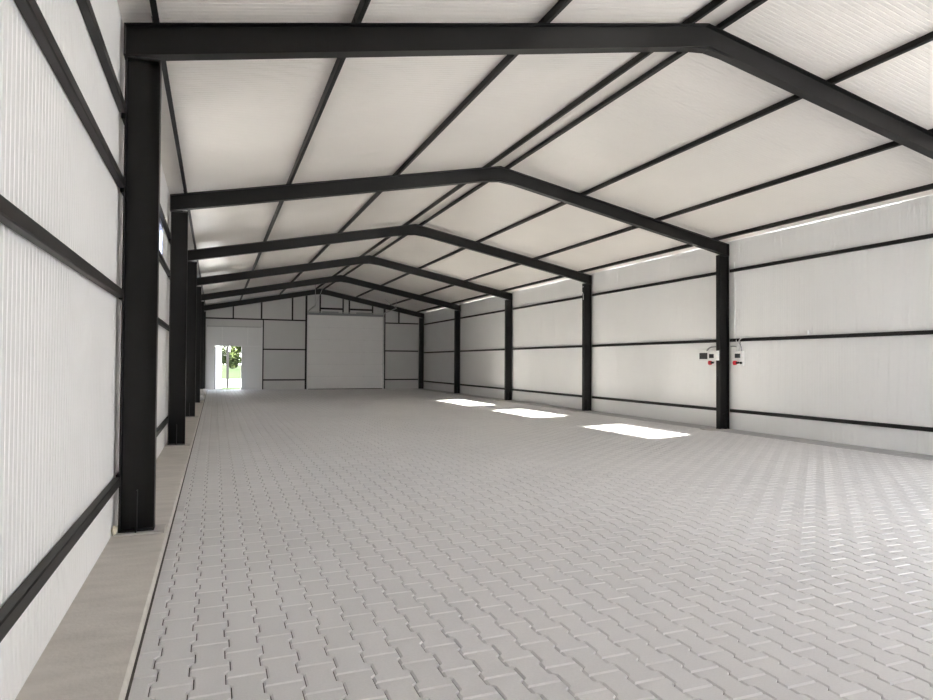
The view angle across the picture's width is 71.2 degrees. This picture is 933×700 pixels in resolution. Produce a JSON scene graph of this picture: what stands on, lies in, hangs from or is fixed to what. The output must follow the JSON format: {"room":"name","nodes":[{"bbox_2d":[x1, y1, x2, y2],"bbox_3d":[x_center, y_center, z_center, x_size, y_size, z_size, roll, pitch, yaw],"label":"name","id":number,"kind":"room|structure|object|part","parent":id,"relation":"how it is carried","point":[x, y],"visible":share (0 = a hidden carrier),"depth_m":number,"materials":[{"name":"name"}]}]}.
{"room":"empty warehouse","nodes":[
{"label":"empty warehouse","id":0,"kind":"room"},
{"bbox_2d":[0,0,170,699],"bbox_3d":[-7.188,-0.477,16.380,0.080,4.600,37.720,1,-1,-21],"label":"wall","id":1,"kind":"structure","parent":0,"point":[60,331],"depth_m":3.40,"materials":[{"name":"white metal"}]},
{"bbox_2d":[0,477,119,642],"bbox_3d":[-1.631,1.037,2.116,0.054,0.072,7.054,1,-1,-21],"label":"wall rail","id":2,"kind":"object","parent":1,"relation":"attached to","point":[14,607],"visible":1,"depth_m":3.12,"materials":[{"name":"metal"}]},
{"bbox_2d":[0,194,122,297],"bbox_3d":[-1.622,-0.527,2.146,0.054,0.072,7.054,1,-1,-21],"label":"wall rail","id":3,"kind":"object","parent":1,"relation":"attached to","point":[11,216],"visible":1,"depth_m":3.05,"materials":[{"name":"metal"}]},
{"bbox_2d":[14,0,124,187],"bbox_3d":[-1.617,-1.448,2.163,0.054,0.072,7.054,1,-1,-21],"label":"wall rail","id":4,"kind":"object","parent":1,"relation":"attached to","point":[30,10],"visible":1,"depth_m":3.35,"materials":[{"name":"metal"}]},
{"bbox_2d":[76,0,125,112],"bbox_3d":[-1.613,-2.081,2.175,0.054,0.072,7.054,1,-1,-21],"label":"wall rail","id":5,"kind":"object","parent":1,"relation":"attached to","point":[85,6],"visible":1,"depth_m":4.40,"materials":[{"name":"metal"}]},
{"bbox_2d":[15,389,206,699],"bbox_3d":[-6.948,1.796,16.381,0.423,0.158,37.620,1,-1,-21],"label":"concrete curb","id":6,"kind":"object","parent":1,"relation":"attached to","point":[91,654],"depth_m":3.70,"materials":[{"name":"concrete"}]},
{"bbox_2d":[111,525,116,534],"bbox_3d":[-2.892,1.479,5.353,0.046,0.075,0.083,1,-1,-21],"label":"lump","id":7,"kind":"object","parent":6,"relation":"on","point":[114,528],"visible":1,"depth_m":5.33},
{"bbox_2d":[112,524,165,536],"bbox_3d":[-2.763,1.528,5.520,0.381,0.014,0.270,1,-1,-21],"label":"pad","id":8,"kind":"object","parent":6,"relation":"on","point":[160,528],"visible":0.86,"depth_m":5.43,"materials":[{"name":"grey concrete"}]},
{"bbox_2d":[118,55,161,532],"bbox_3d":[-2.770,-0.482,5.533,0.270,4.005,0.205,1,-1,-21],"label":"steel column","id":9,"kind":"structure","parent":8,"relation":"on","point":[143,76],"depth_m":5.55,"materials":[{"name":"metal"}]},
{"bbox_3d":[-2.791,1.514,5.521,0.270,0.012,0.149,1,-1,-21],"label":"plate","id":10,"kind":"part","parent":9,"relation":"part of","materials":[{"name":"paint"}]},
{"bbox_3d":[-2.768,-2.476,5.595,0.270,0.016,0.135,1,-1,-21],"label":"cap plate","id":11,"kind":"part","parent":9,"relation":"part of","materials":[{"name":"paint"}]},
{"bbox_2d":[123,23,708,60],"bbox_3d":[-0.027,-3.176,6.665,6.168,1.467,0.135,1,-1,-21],"label":"rafter","id":12,"kind":"object","parent":9,"relation":"on","point":[160,41],"visible":0.89,"depth_m":6.39,"materials":[{"name":"paint"}]},
{"bbox_2d":[149,0,205,304],"bbox_3d":[-6.897,-2.649,16.476,0.119,0.105,37.580,1,-1,-21],"label":"roof purlin","id":13,"kind":"structure","parent":12,"relation":"on","point":[153,4],"depth_m":7.75,"materials":[{"name":"paint"}]},
{"bbox_2d":[280,0,571,293],"bbox_3d":[-3.376,-3.333,17.847,0.119,0.105,37.580,1,-1,-21],"label":"roof purlin","id":14,"kind":"structure","parent":12,"relation":"on","point":[560,5],"depth_m":9.44,"materials":[{"name":"paint"}]},
{"bbox_2d":[316,0,726,288],"bbox_3d":[-1.583,-3.681,18.545,0.119,0.105,37.580,1,-1,-21],"label":"roof purlin","id":15,"kind":"structure","parent":12,"relation":"on","point":[713,4],"depth_m":10.23,"materials":[{"name":"paint"}]},
{"bbox_2d":[125,392,206,699],"bbox_3d":[-6.745,1.808,16.459,0.015,0.080,37.620,1,-1,-21],"label":"trim","id":16,"kind":"structure","parent":6,"relation":"attached to","point":[158,576],"depth_m":4.04,"materials":[{"name":"grey concrete"}]},
{"bbox_2d":[165,443,189,445],"bbox_3d":[-4.943,1.623,11.165,0.381,0.014,0.270,1,-1,-21],"label":"pad","id":17,"kind":"object","parent":6,"relation":"on","point":[186,444],"visible":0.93,"depth_m":11.07,"materials":[{"name":"grey concrete"}]},
{"bbox_2d":[167,210,187,444],"bbox_3d":[-4.949,-0.386,11.178,0.270,4.005,0.205,1,-1,-21],"label":"steel column","id":18,"kind":"structure","parent":17,"relation":"on","point":[178,230],"depth_m":11.20,"materials":[{"name":"metal"}]},
{"bbox_2d":[170,166,499,211],"bbox_3d":[-2.206,-3.080,12.310,6.168,1.467,0.135,1,-1,-21],"label":"rafter","id":19,"kind":"object","parent":18,"relation":"on","point":[320,189],"visible":1,"depth_m":12.15,"materials":[{"name":"paint"}]},
{"bbox_3d":[-7.122,1.719,16.811,0.381,0.014,0.270,1,-1,-21],"label":"pad","id":20,"kind":"object","parent":6,"relation":"on","visible":0},
{"bbox_2d":[185,261,196,416],"bbox_3d":[-7.129,-0.290,16.823,0.270,4.005,0.205,1,-1,-21],"label":"steel column","id":21,"kind":"structure","parent":20,"relation":"on","point":[192,265],"depth_m":16.85,"materials":[{"name":"metal"}]},
{"bbox_2d":[188,224,415,260],"bbox_3d":[-4.386,-2.984,17.955,6.168,1.467,0.135,1,-1,-21],"label":"rafter","id":22,"kind":"object","parent":21,"relation":"on","point":[325,239],"visible":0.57,"depth_m":17.86,"materials":[{"name":"paint"}]},
{"bbox_3d":[-9.302,1.815,22.456,0.381,0.014,0.270,1,-1,-21],"label":"pad","id":23,"kind":"object","parent":6,"relation":"on","visible":0},
{"bbox_2d":[195,286,201,402],"bbox_3d":[-9.308,-0.195,22.468,0.270,4.005,0.205,1,-1,-21],"label":"steel column","id":24,"kind":"structure","parent":23,"relation":"on","point":[198,306],"depth_m":22.50,"materials":[{"name":"metal"}]},
{"bbox_2d":[197,255,369,285],"bbox_3d":[-6.565,-2.889,23.600,6.168,1.467,0.135,1,-1,-21],"label":"rafter","id":25,"kind":"object","parent":24,"relation":"on","point":[207,280],"visible":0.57,"depth_m":23.55,"materials":[{"name":"paint"}]},
{"bbox_3d":[-11.481,1.911,28.101,0.381,0.014,0.270,1,-1,-21],"label":"pad","id":26,"kind":"object","parent":6,"relation":"on","visible":0},
{"bbox_2d":[200,301,203,388],"bbox_3d":[-11.488,-0.099,28.114,0.270,4.005,0.205,1,-1,-21],"label":"steel column","id":27,"kind":"structure","parent":26,"relation":"on","point":[202,302],"depth_m":28.16,"materials":[{"name":"metal"}]},
{"bbox_2d":[201,275,340,300],"bbox_3d":[-8.745,-2.793,29.245,6.168,1.467,0.135,1,-1,-21],"label":"rafter","id":28,"kind":"object","parent":27,"relation":"on","point":[216,295],"visible":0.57,"depth_m":29.21,"materials":[{"name":"paint"}]},
{"bbox_3d":[-13.661,2.007,33.746,0.381,0.014,0.270,1,-1,-21],"label":"pad","id":29,"kind":"object","parent":6,"relation":"on","visible":0},
{"bbox_2d":[203,311,205,388],"bbox_3d":[-13.667,-0.003,33.759,0.270,4.005,0.205,1,-1,-21],"label":"steel column","id":30,"kind":"structure","parent":29,"relation":"on","point":[204,311],"depth_m":33.80,"materials":[{"name":"metal"}]},
{"bbox_2d":[204,289,320,310],"bbox_3d":[-10.924,-2.697,34.890,6.168,1.467,0.135,1,-1,-21],"label":"rafter","id":31,"kind":"object","parent":30,"relation":"on","point":[318,291],"visible":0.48,"depth_m":34.86,"materials":[{"name":"paint"}]},
{"bbox_2d":[116,418,168,476],"bbox_3d":[-4.016,1.142,8.295,0.054,0.072,5.909,1,-1,-21],"label":"wall rail","id":32,"kind":"object","parent":1,"relation":"attached to","point":[165,421],"visible":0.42,"depth_m":9.77,"materials":[{"name":"metal"}]},
{"bbox_2d":[118,298,169,329],"bbox_3d":[-4.008,-0.422,8.325,0.054,0.072,5.909,1,-1,-21],"label":"wall rail","id":33,"kind":"object","parent":1,"relation":"attached to","point":[161,323],"visible":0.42,"depth_m":9.71,"materials":[{"name":"metal"}]},
{"bbox_2d":[120,113,170,275],"bbox_3d":[-4.041,-1.660,8.333,0.140,0.705,5.909,1,-1,-21],"label":"window","id":34,"kind":"structure","parent":1,"relation":"in","point":[161,224],"depth_m":9.86,"materials":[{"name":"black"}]},
{"bbox_3d":[-4.003,-1.343,8.343,0.054,0.072,5.909,1,-1,-21],"label":"wall rail","id":35,"kind":"part","parent":34,"relation":"part of","materials":[{"name":"black metal"}]},
{"bbox_3d":[-3.999,-1.976,8.355,0.054,0.072,5.909,1,-1,-21],"label":"wall rail","id":36,"kind":"part","parent":34,"relation":"part of","materials":[{"name":"black metal"}]},
{"bbox_2d":[205,288,422,388],"bbox_3d":[-8.214,-0.641,36.102,12.200,5.671,0.006,1,-1,-21],"label":"wall","id":37,"kind":"structure","parent":0,"point":[278,364],"depth_m":35.69,"materials":[{"name":"white metal"}]},
{"bbox_2d":[206,326,262,389],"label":"door","id":38,"kind":"structure","parent":37,"relation":"in","point":[250,339],"depth_m":34.62,"materials":[{"name":"white metal"}]},
{"bbox_3d":[-12.253,-1.234,34.478,2.750,0.050,0.017,1,-1,-21],"label":"trim","id":39,"kind":"part","parent":38,"relation":"part of","materials":[{"name":"metal"}]},
{"bbox_3d":[-10.979,0.462,34.938,0.070,3.390,0.030,1,-1,-21],"label":"edge trim","id":40,"kind":"part","parent":38,"relation":"part of","materials":[{"name":"white plastic"}]},
{"bbox_2d":[206,317,304,320],"bbox_3d":[-11.231,-1.645,34.921,5.073,0.072,0.054,1,-1,-21],"label":"wall rail","id":41,"kind":"object","parent":37,"relation":"attached to","point":[206,317],"visible":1,"depth_m":34.80,"materials":[{"name":"metal"}]},
{"bbox_2d":[262,320,263,388],"bbox_3d":[-10.928,0.279,35.008,0.060,3.760,0.049,1,-1,-21],"label":"wall post","id":42,"kind":"object","parent":37,"relation":"attached to","point":[263,320],"visible":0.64,"depth_m":34.99,"materials":[{"name":"metal"}]},
{"bbox_2d":[263,379,304,380],"bbox_3d":[-9.904,1.622,35.378,2.190,0.072,0.054,1,-1,-21],"label":"wall rail","id":43,"kind":"object","parent":37,"relation":"attached to","point":[263,379],"visible":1,"depth_m":35.30,"materials":[{"name":"metal"}]},
{"bbox_2d":[263,349,304,349],"bbox_3d":[-9.895,-0.028,35.410,2.190,0.072,0.054,1,-1,-21],"label":"wall rail","id":44,"kind":"object","parent":37,"relation":"attached to","point":[263,349],"visible":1,"depth_m":35.38,"materials":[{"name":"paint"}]},
{"bbox_2d":[304,296,307,388],"bbox_3d":[-8.818,-0.524,35.815,0.100,5.419,0.089,1,-1,-21],"label":"wall post","id":45,"kind":"object","parent":37,"relation":"attached to","point":[305,296],"visible":0.86,"depth_m":35.77,"materials":[{"name":"metal"}]},
{"bbox_2d":[319,294,320,312],"bbox_3d":[-8.109,-2.722,36.137,0.075,1.294,0.069,1,-1,-21],"label":"wall post","id":46,"kind":"object","parent":37,"relation":"attached to","point":[320,294],"visible":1,"depth_m":36.11,"materials":[{"name":"metal"}]},
{"bbox_2d":[321,308,341,309],"bbox_3d":[-7.522,-2.297,36.364,1.190,0.100,0.054,1,-1,-21],"label":"wall rail","id":47,"kind":"object","parent":37,"relation":"attached to","point":[321,308],"visible":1,"depth_m":36.35,"materials":[{"name":"metal"}]},
{"bbox_2d":[307,285,396,388],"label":"door","id":48,"kind":"structure","parent":37,"relation":"in","point":[343,349],"depth_m":36.51,"materials":[{"name":"white metal"}]},
{"bbox_3d":[-6.761,1.141,36.541,4.260,0.672,0.046,1,-1,-21],"label":"panel","id":49,"kind":"part","parent":48,"relation":"part of","materials":[{"name":"white metal"}]},
{"bbox_3d":[-6.764,1.821,36.528,4.260,0.672,0.046,1,-1,-21],"label":"panel","id":50,"kind":"part","parent":48,"relation":"part of","materials":[{"name":"grey metal"}]},
{"bbox_3d":[-6.750,-0.899,36.580,4.260,0.672,0.046,1,-1,-21],"label":"panel","id":51,"kind":"part","parent":48,"relation":"part of","materials":[{"name":"white metal"}]},
{"bbox_3d":[-6.753,-0.219,36.567,4.260,0.672,0.046,1,-1,-21],"label":"panel","id":52,"kind":"part","parent":48,"relation":"part of","materials":[{"name":"white metal"}]},
{"bbox_3d":[-6.757,0.461,36.554,4.260,0.672,0.046,1,-1,-21],"label":"panel","id":53,"kind":"part","parent":48,"relation":"part of","materials":[{"name":"white metal"}]},
{"bbox_3d":[-6.746,-1.579,36.593,4.260,0.672,0.046,1,-1,-21],"label":"panel","id":54,"kind":"part","parent":48,"relation":"part of","materials":[{"name":"white metal"}]},
{"bbox_2d":[350,309,371,310],"bbox_3d":[-5.983,-2.277,36.958,1.250,0.100,0.054,1,-1,-21],"label":"wall rail","id":55,"kind":"object","parent":37,"relation":"attached to","point":[350,309],"visible":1,"depth_m":36.95,"materials":[{"name":"metal"}]},
{"bbox_2d":[384,309,385,388],"bbox_3d":[-4.715,-0.180,37.394,0.100,4.837,0.089,1,-1,-21],"label":"wall post","id":56,"kind":"object","parent":37,"relation":"attached to","point":[384,309],"visible":0.64,"depth_m":37.36,"materials":[{"name":"metal"}]},
{"bbox_2d":[385,350,417,351],"bbox_3d":[-3.751,0.061,37.780,1.983,0.072,0.054,1,-1,-21],"label":"wall rail","id":57,"kind":"object","parent":37,"relation":"attached to","point":[385,350],"visible":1,"depth_m":37.71,"materials":[{"name":"metal"}]},
{"bbox_2d":[385,379,417,379],"bbox_3d":[-3.760,1.706,37.749,1.983,0.072,0.054,1,-1,-21],"label":"wall rail","id":58,"kind":"object","parent":37,"relation":"attached to","point":[385,379],"visible":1,"depth_m":37.72,"materials":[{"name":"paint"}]},
{"bbox_2d":[386,322,418,324],"bbox_3d":[-3.742,-1.539,37.811,1.983,0.072,0.054,1,-1,-21],"label":"wall rail","id":59,"kind":"object","parent":37,"relation":"attached to","point":[386,322],"visible":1,"depth_m":37.78,"materials":[{"name":"metal"}]},
{"bbox_2d":[117,0,932,312],"bbox_3d":[-1.468,-3.168,18.607,12.330,1.223,37.670,1,-1,-21],"label":"ceiling","id":60,"kind":"structure","parent":0,"point":[240,123],"depth_m":10.12,"materials":[{"name":"white metal"}]},
{"bbox_2d":[240,0,370,299],"bbox_3d":[-5.272,-2.965,17.109,0.119,0.105,37.580,1,-1,-21],"label":"roof purlin","id":61,"kind":"structure","parent":60,"relation":"attached to","point":[362,7],"depth_m":8.53,"materials":[{"name":"paint"}]},
{"bbox_2d":[319,0,752,287],"bbox_3d":[-1.335,-3.743,18.642,0.400,0.028,37.620,1,-1,-21],"label":"trim","id":62,"kind":"structure","parent":60,"relation":"attached to","point":[729,7],"depth_m":10.38,"materials":[{"name":"white metal"}]},
{"bbox_2d":[417,183,932,311],"bbox_3d":[3.868,-2.541,20.630,0.134,0.089,37.580,1,-1,-21],"label":"roof purlin","id":63,"kind":"structure","parent":60,"relation":"attached to","point":[929,186],"depth_m":14.02,"materials":[{"name":"paint"}]},
{"bbox_2d":[128,389,932,699],"bbox_3d":[-1.509,1.879,18.640,12.200,0.079,37.920,1,-1,-21],"label":"floor","id":64,"kind":"structure","parent":0,"point":[324,544],"depth_m":5.00,"materials":[{"name":"concrete"}]},
{"bbox_2d":[702,428,734,430],"bbox_3d":[5.912,1.878,15.317,0.663,0.034,0.455,1,-1,-21],"label":"pad","id":65,"kind":"object","parent":64,"relation":"on","point":[709,429],"visible":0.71,"depth_m":15.25,"materials":[{"name":"grey concrete"}]},
{"bbox_2d":[716,255,729,428],"bbox_3d":[6.083,-0.191,15.434,0.270,4.111,0.205,1,-1,-21],"label":"steel column","id":66,"kind":"structure","parent":65,"relation":"on","point":[722,261],"depth_m":15.45,"materials":[{"name":"metal"}]},
{"bbox_2d":[499,166,728,254],"bbox_3d":[3.448,-3.008,14.491,5.953,1.466,0.135,1,-1,-21],"label":"rafter","id":67,"kind":"object","parent":66,"relation":"on","point":[507,176],"visible":1,"depth_m":14.36,"materials":[{"name":"paint"}]},
{"bbox_2d":[715,351,718,359],"bbox_3d":[5.915,0.132,15.396,0.061,0.230,0.085,1,-1,-21],"label":"switch box","id":68,"kind":"object","parent":66,"relation":"attached to","point":[716,352],"visible":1,"depth_m":15.36,"materials":[{"name":"white plastic"}]},
{"bbox_3d":[3.733,1.974,20.962,0.663,0.034,0.455,1,-1,-21],"label":"pad","id":69,"kind":"object","parent":64,"relation":"on","visible":0},
{"bbox_2d":[582,283,591,410],"bbox_3d":[3.903,-0.096,21.079,0.270,4.111,0.205,1,-1,-21],"label":"steel column","id":70,"kind":"structure","parent":69,"relation":"on","point":[587,289],"depth_m":21.10,"materials":[{"name":"metal"}]},
{"bbox_2d":[415,224,591,283],"bbox_3d":[1.268,-2.912,20.137,5.953,1.466,0.135,1,-1,-21],"label":"rafter","id":71,"kind":"object","parent":70,"relation":"on","point":[420,230],"visible":1,"depth_m":20.05,"materials":[{"name":"paint"}]},
{"bbox_3d":[1.553,2.070,26.607,0.663,0.034,0.455,1,-1,-21],"label":"pad","id":72,"kind":"object","parent":64,"relation":"on","visible":0},
{"bbox_2d":[504,300,511,399],"bbox_3d":[1.724,0.000,26.724,0.270,4.111,0.205,1,-1,-21],"label":"steel column","id":73,"kind":"structure","parent":72,"relation":"on","point":[508,303],"depth_m":26.74,"materials":[{"name":"metal"}]},
{"bbox_2d":[369,255,511,299],"bbox_3d":[-0.911,-2.816,25.782,5.953,1.466,0.135,1,-1,-21],"label":"rafter","id":74,"kind":"object","parent":73,"relation":"on","point":[373,260],"visible":1,"depth_m":25.70,"materials":[{"name":"paint"}]},
{"bbox_3d":[-0.626,2.166,32.252,0.663,0.034,0.455,1,-1,-21],"label":"pad","id":75,"kind":"object","parent":64,"relation":"on","visible":0},
{"bbox_2d":[454,310,459,392],"bbox_3d":[-0.456,0.096,32.370,0.270,4.111,0.205,1,-1,-21],"label":"steel column","id":76,"kind":"structure","parent":75,"relation":"on","point":[456,313],"depth_m":32.39,"materials":[{"name":"metal"}]},
{"bbox_2d":[341,275,460,310],"bbox_3d":[-3.091,-2.720,31.427,5.953,1.466,0.135,1,-1,-21],"label":"rafter","id":77,"kind":"object","parent":76,"relation":"on","point":[345,279],"visible":1,"depth_m":31.38,"materials":[{"name":"paint"}]},
{"bbox_3d":[-2.806,2.262,37.898,0.663,0.034,0.455,1,-1,-21],"label":"pad","id":78,"kind":"object","parent":64,"relation":"on","visible":0},
{"bbox_2d":[418,318,423,388],"bbox_3d":[-2.635,0.192,38.015,0.270,4.111,0.205,1,-1,-21],"label":"steel column","id":79,"kind":"structure","parent":78,"relation":"on","point":[421,320],"depth_m":38.03,"materials":[{"name":"metal"}]},
{"bbox_2d":[321,289,423,317],"bbox_3d":[-5.270,-2.624,37.072,5.953,1.466,0.135,1,-1,-21],"label":"rafter","id":80,"kind":"object","parent":79,"relation":"on","point":[324,292],"visible":0.9,"depth_m":37.01,"materials":[{"name":"paint"}]},
{"bbox_3d":[8.092,1.783,9.672,0.663,0.034,0.455,1,-1,-21],"label":"pad","id":81,"kind":"object","parent":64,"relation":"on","visible":0},
{"bbox_3d":[8.262,-0.287,9.789,0.270,4.111,0.205,1,-1,-21],"label":"steel column","id":82,"kind":"structure","parent":81,"relation":"on","visible":0},
{"bbox_2d":[703,23,932,158],"bbox_3d":[5.627,-3.104,8.846,5.953,1.466,0.135,1,-1,-21],"label":"rafter","id":83,"kind":"object","parent":82,"relation":"on","point":[724,46],"visible":0.86,"depth_m":8.40,"materials":[{"name":"paint"}]},
{"bbox_2d":[324,0,767,288],"bbox_3d":[-1.192,-3.693,18.696,0.134,0.089,37.580,1,-1,-21],"label":"roof purlin","id":84,"kind":"structure","parent":83,"relation":"on","point":[754,4],"depth_m":10.18,"materials":[{"name":"paint"}]},
{"bbox_2d":[356,31,932,296],"bbox_3d":[0.513,-3.304,19.348,0.134,0.089,37.580,1,-1,-21],"label":"roof purlin","id":85,"kind":"structure","parent":83,"relation":"on","point":[924,39],"depth_m":10.17,"materials":[{"name":"paint"}]},
{"bbox_2d":[390,128,932,305],"bbox_3d":[2.340,-2.889,20.046,0.134,0.089,37.580,1,-1,-21],"label":"roof purlin","id":86,"kind":"structure","parent":83,"relation":"on","point":[892,144],"depth_m":12.65,"materials":[{"name":"paint"}]},
{"bbox_2d":[424,195,932,454],"bbox_3d":[4.251,-0.267,20.739,0.006,4.473,37.620,1,-1,-21],"label":"wall","id":87,"kind":"structure","parent":0,"point":[880,379],"depth_m":14.77,"materials":[{"name":"white metal"}]},
{"bbox_2d":[424,380,453,384],"bbox_3d":[-1.406,1.767,35.245,0.054,0.072,5.909,1,-1,-21],"label":"wall rail","id":88,"kind":"object","parent":87,"relation":"attached to","point":[424,380],"visible":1,"depth_m":35.24,"materials":[{"name":"metal"}]},
{"bbox_2d":[424,351,453,352],"bbox_3d":[-1.397,0.107,35.277,0.054,0.072,5.909,1,-1,-21],"label":"wall rail","id":89,"kind":"object","parent":87,"relation":"attached to","point":[436,351],"visible":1,"depth_m":35.38,"materials":[{"name":"metal"}]},
{"bbox_2d":[424,318,460,324],"bbox_3d":[-1.387,-1.540,35.309,0.054,0.072,5.909,1,-1,-21],"label":"wall rail","id":90,"kind":"object","parent":87,"relation":"attached to","point":[460,318],"visible":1,"depth_m":35.49,"materials":[{"name":"metal"}]},
{"bbox_2d":[460,384,503,389],"bbox_3d":[0.774,1.671,29.600,0.054,0.072,5.909,1,-1,-21],"label":"wall rail","id":91,"kind":"object","parent":87,"relation":"attached to","point":[460,384],"visible":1,"depth_m":29.59,"materials":[{"name":"metal"}]},
{"bbox_2d":[460,349,504,351],"bbox_3d":[0.783,0.011,29.632,0.054,0.072,5.909,1,-1,-21],"label":"wall rail","id":92,"kind":"object","parent":87,"relation":"attached to","point":[482,349],"visible":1,"depth_m":29.59,"materials":[{"name":"metal"}]},
{"bbox_2d":[461,310,504,318],"bbox_3d":[0.792,-1.635,29.663,0.054,0.072,5.909,1,-1,-21],"label":"wall rail","id":93,"kind":"object","parent":87,"relation":"attached to","point":[499,310],"visible":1,"depth_m":29.64,"materials":[{"name":"metal"}]},
{"bbox_2d":[512,296,581,309],"bbox_3d":[2.971,-1.731,24.018,0.054,0.072,5.909,1,-1,-21],"label":"wall rail","id":94,"kind":"object","parent":87,"relation":"attached to","point":[578,297],"visible":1,"depth_m":23.86,"materials":[{"name":"metal"}]},
{"bbox_2d":[512,389,581,396],"bbox_3d":[2.953,1.575,23.955,0.054,0.072,5.909,1,-1,-21],"label":"wall rail","id":95,"kind":"object","parent":87,"relation":"attached to","point":[553,393],"visible":1,"depth_m":23.75,"materials":[{"name":"metal"}]},
{"bbox_2d":[512,345,581,349],"bbox_3d":[2.962,-0.085,23.987,0.054,0.072,5.909,1,-1,-21],"label":"wall rail","id":96,"kind":"object","parent":87,"relation":"attached to","point":[575,346],"visible":1,"depth_m":23.79,"materials":[{"name":"metal"}]},
{"bbox_2d":[592,272,715,295],"bbox_3d":[5.151,-1.827,18.373,0.054,0.072,5.909,1,-1,-21],"label":"wall rail","id":97,"kind":"object","parent":87,"relation":"attached to","point":[712,273],"visible":1,"depth_m":17.95,"materials":[{"name":"metal"}]},
{"bbox_2d":[592,396,715,410],"bbox_3d":[5.133,1.479,18.310,0.054,0.072,5.909,1,-1,-21],"label":"wall rail","id":98,"kind":"object","parent":87,"relation":"attached to","point":[593,397],"visible":1,"depth_m":17.89,"materials":[{"name":"metal"}]},
{"bbox_2d":[592,339,715,346],"bbox_3d":[5.142,-0.180,18.342,0.054,0.072,5.909,1,-1,-21],"label":"wall rail","id":99,"kind":"object","parent":87,"relation":"attached to","point":[713,340],"visible":1,"depth_m":17.96,"materials":[{"name":"metal"}]},
{"bbox_2d":[420,389,932,460],"bbox_3d":[3.972,1.986,20.593,0.565,0.060,37.620,1,-1,-21],"label":"baseboard","id":100,"kind":"structure","parent":87,"relation":"attached to","point":[802,440],"depth_m":14.25,"materials":[{"name":"grey concrete"}]},
{"bbox_2d":[698,351,708,360],"bbox_3d":[5.923,0.148,16.253,0.088,0.250,0.360,1,-1,-21],"label":"box","id":101,"kind":"object","parent":87,"relation":"attached to","point":[702,355],"visible":1,"depth_m":16.21,"materials":[{"name":"white plastic"}]},
{"bbox_2d":[708,351,715,365],"bbox_3d":[6.049,0.211,15.872,0.127,0.370,0.420,1,-1,-21],"label":"box","id":102,"kind":"object","parent":87,"relation":"attached to","point":[712,362],"visible":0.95,"depth_m":15.94,"materials":[{"name":"white plastic"}]},
{"bbox_2d":[734,262,734,337],"bbox_3d":[6.319,-1.172,15.367,0.022,1.800,0.022,0,-1,1],"label":"cable","id":103,"kind":"object","parent":87,"relation":"attached to","point":[734,262],"visible":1,"depth_m":15.35,"materials":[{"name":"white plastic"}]},
{"bbox_2d":[732,351,744,365],"bbox_3d":[6.311,0.200,15.191,0.127,0.350,0.320,1,-1,-21],"label":"box","id":104,"kind":"object","parent":87,"relation":"attached to","point":[738,357],"visible":1,"depth_m":15.13,"materials":[{"name":"white plastic"}]},
{"bbox_2d":[729,233,932,272],"bbox_3d":[7.330,-1.923,12.728,0.054,0.072,5.909,1,-1,-21],"label":"wall rail","id":105,"kind":"object","parent":87,"relation":"attached to","point":[927,236],"visible":1,"depth_m":12.75,"materials":[{"name":"metal"}]},
{"bbox_2d":[730,409,932,431],"bbox_3d":[7.312,1.383,12.665,0.054,0.072,5.909,1,-1,-21],"label":"wall rail","id":106,"kind":"object","parent":87,"relation":"attached to","point":[898,426],"visible":1,"depth_m":12.69,"materials":[{"name":"metal"}]},
{"bbox_2d":[730,330,932,341],"bbox_3d":[7.321,-0.276,12.697,0.054,0.072,5.909,1,-1,-21],"label":"wall rail","id":107,"kind":"object","parent":87,"relation":"attached to","point":[922,332],"visible":1,"depth_m":12.69,"materials":[{"name":"metal"}]},
{"bbox_3d":[9.707,-0.381,6.517,0.054,0.072,7.054,1,-1,-21],"label":"wall rail","id":108,"kind":"object","parent":87,"relation":"attached to","visible":0},
{"bbox_2d":[748,329,932,337],"bbox_3d":[8.801,-0.427,8.873,0.049,0.090,13.000,1,-1,-21],"label":"cable","id":109,"kind":"object","parent":108,"relation":"attached to","point":[807,332],"visible":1,"depth_m":12.68,"materials":[{"name":"white plastic"}]},
{"label":"outside","id":110,"kind":"structure","parent":0,"visible":0},
{"bbox_2d":[222,365,240,378],"bbox_3d":[-64.128,4.685,179.928,310.000,0.001,258.000,1,-1,-21],"label":"field","id":111,"kind":"structure","parent":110,"point":[235,373],"depth_m":91.68,"materials":[{"name":"green plant"}]},
{"bbox_2d":[220,346,231,364],"bbox_3d":[-42.669,1.272,112.170,4.459,4.595,5.293,1,-1,-21],"label":"tree","id":112,"kind":"object","parent":111,"relation":"on","point":[224,353],"visible":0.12,"depth_m":111.75,"materials":[{"name":"green plant"}]},
{"bbox_2d":[229,351,240,368],"bbox_3d":[-45.568,1.935,127.071,5.572,3.612,6.097,1,-1,-21],"label":"bush","id":113,"kind":"object","parent":111,"relation":"on","point":[234,361],"visible":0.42,"depth_m":125.77,"materials":[{"name":"green plant"}]},
{"bbox_2d":[230,346,240,356],"bbox_3d":[-23.009,-0.354,68.181,4.013,6.376,3.979,0,-1,28],"label":"tree","id":114,"kind":"object","parent":111,"relation":"on","point":[237,349],"visible":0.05,"depth_m":67.25,"materials":[{"name":"green plant"}]},
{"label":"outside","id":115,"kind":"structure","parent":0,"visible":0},
{"bbox_2d":[214,379,240,389],"bbox_3d":[20.501,0.973,-39.273,310.000,0.001,212.000,1,-1,-21],"label":"ground","id":116,"kind":"structure","parent":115,"point":[232,382],"depth_m":46.91,"materials":[{"name":"white concrete"}]},
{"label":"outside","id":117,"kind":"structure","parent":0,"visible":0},
{"bbox_2d":[221,387,240,388],"bbox_3d":[-5.283,2.342,41.393,60.000,0.001,2.500,1,-1,-21],"label":"verge","id":118,"kind":"structure","parent":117,"point":[221,387],"depth_m":37.73,"materials":[{"name":"green plant"}]},
{"bbox_2d":[226,346,228,387],"bbox_3d":[-14.121,0.134,38.565,0.140,4.250,0.120,1,-1,-21],"label":"post","id":119,"kind":"object","parent":118,"relation":"on","point":[227,356],"visible":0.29,"depth_m":38.50,"materials":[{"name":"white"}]}
]}

